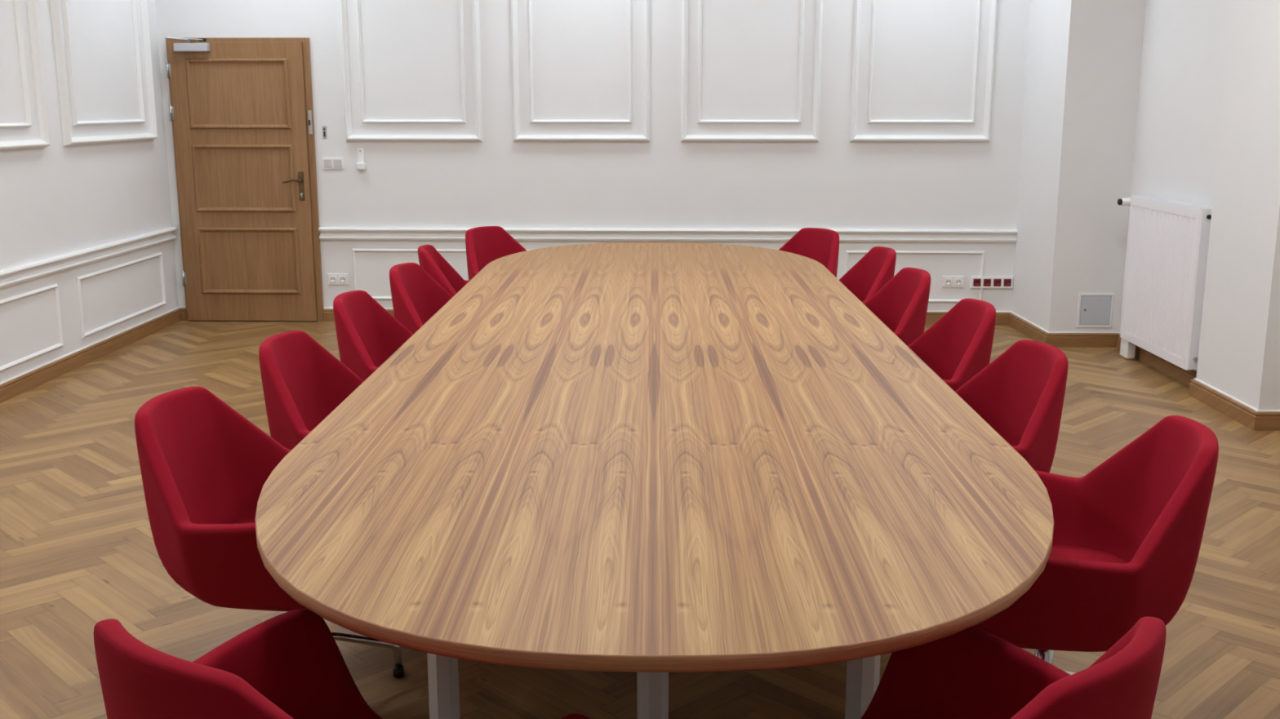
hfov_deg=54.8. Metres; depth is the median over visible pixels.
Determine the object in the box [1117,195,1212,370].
radiator
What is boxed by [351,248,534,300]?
trim
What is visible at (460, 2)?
trim
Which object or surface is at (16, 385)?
baseboard
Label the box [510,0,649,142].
trim
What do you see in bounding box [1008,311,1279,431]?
baseboard
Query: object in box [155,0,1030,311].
wall
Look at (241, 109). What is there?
door
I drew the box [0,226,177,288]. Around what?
trim
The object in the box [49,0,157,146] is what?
trim
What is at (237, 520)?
seat cushion
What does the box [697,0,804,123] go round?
trim
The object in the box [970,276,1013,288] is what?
wall socket
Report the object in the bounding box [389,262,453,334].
armchair
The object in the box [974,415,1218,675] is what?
armchair
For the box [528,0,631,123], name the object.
trim
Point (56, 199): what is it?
wall
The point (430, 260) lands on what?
armchair
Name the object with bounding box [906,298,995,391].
armchair
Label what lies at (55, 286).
trim
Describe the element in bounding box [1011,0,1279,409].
wall
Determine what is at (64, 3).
trim
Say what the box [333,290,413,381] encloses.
armchair
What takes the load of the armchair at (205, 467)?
on the floor
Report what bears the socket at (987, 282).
attached to the wall socket at (975, 282)
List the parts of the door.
closer arm, panel moulding, panel moulding, panel moulding, lever, handle plate, strike plate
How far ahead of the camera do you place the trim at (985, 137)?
8.47 m
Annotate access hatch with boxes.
[1076,293,1114,328]
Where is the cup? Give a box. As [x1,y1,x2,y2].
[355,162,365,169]
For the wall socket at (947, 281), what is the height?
0.081 m
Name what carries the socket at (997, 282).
attached to the wall socket at (975, 282)
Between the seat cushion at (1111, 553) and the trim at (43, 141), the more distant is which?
the trim at (43, 141)
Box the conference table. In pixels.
[254,242,1053,718]
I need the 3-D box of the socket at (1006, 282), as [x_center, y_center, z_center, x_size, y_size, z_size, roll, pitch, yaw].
[2.596,-0.543,8.717,0.052,0.052,0.005,0,12,2]
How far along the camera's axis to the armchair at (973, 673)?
2.12 m
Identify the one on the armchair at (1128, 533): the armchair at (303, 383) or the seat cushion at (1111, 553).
the seat cushion at (1111, 553)
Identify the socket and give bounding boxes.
[327,273,348,284]
[942,275,964,287]
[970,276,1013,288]
[973,279,981,286]
[983,279,991,286]
[993,279,1001,286]
[1003,279,1011,286]
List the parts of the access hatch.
hatch door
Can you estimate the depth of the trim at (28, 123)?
6.72 m
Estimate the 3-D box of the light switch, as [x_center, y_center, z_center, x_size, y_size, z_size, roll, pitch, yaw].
[-2.168,-1.385,8.714,0.152,0.081,0.015,0,12,2]
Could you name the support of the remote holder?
attached to the wall at (924, 50)
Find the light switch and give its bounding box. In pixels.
[322,157,343,168]
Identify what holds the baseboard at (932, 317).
attached to the wall at (924, 50)
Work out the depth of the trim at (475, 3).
8.59 m
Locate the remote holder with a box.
[355,148,365,169]
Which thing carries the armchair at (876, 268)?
on the floor
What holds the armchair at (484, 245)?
on the floor
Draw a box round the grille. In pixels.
[1132,195,1212,208]
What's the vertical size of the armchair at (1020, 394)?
0.826 m
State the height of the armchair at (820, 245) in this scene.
0.826 m
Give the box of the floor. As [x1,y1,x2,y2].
[0,320,1279,718]
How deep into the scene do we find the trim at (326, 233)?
8.72 m
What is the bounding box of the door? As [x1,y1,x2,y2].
[164,36,324,321]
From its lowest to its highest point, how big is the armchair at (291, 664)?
0.826 m
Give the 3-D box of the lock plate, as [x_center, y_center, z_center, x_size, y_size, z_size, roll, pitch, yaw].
[-2.218,-1.597,8.675,0.028,0.086,0.006,0,12,2]
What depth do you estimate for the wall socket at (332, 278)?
8.88 m
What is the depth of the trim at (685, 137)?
8.52 m
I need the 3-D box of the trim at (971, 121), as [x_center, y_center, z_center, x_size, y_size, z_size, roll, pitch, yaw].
[1.941,-2.360,8.372,0.735,1.492,0.026,0,12,2]
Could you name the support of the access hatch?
attached to the wall at (1179, 100)
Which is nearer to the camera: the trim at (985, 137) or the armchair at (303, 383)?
the armchair at (303, 383)
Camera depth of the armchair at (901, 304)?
5.50 m
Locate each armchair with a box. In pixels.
[93,608,589,718]
[134,386,404,678]
[258,330,364,449]
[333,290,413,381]
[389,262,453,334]
[417,244,470,296]
[465,226,526,279]
[778,227,839,277]
[839,246,896,303]
[860,617,1166,718]
[863,267,930,345]
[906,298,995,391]
[955,339,1068,472]
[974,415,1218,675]
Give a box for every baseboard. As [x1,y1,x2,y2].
[0,306,186,403]
[323,307,1010,324]
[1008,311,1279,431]
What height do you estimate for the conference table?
0.740 m
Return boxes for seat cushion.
[235,517,255,524]
[1049,544,1127,564]
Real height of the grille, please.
0.006 m
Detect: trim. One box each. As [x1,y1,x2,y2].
[0,0,31,128]
[0,0,49,151]
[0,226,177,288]
[0,284,63,372]
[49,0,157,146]
[61,0,145,125]
[75,252,166,338]
[318,226,1017,243]
[339,0,482,141]
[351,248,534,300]
[355,0,466,123]
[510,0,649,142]
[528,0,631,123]
[680,0,822,142]
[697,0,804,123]
[844,250,985,302]
[849,0,997,142]
[866,0,981,124]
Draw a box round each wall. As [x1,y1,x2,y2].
[0,0,178,382]
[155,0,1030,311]
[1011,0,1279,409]
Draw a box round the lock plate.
[322,126,326,138]
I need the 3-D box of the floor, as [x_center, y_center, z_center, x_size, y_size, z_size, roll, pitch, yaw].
[-0.008,0.836,3.559,6.900,0.001,11.070,0,12,1]
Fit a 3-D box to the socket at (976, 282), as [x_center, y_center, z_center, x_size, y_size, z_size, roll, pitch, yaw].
[2.383,-0.544,8.723,0.052,0.052,0.005,0,12,2]
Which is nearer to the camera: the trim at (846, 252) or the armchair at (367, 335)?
the armchair at (367, 335)

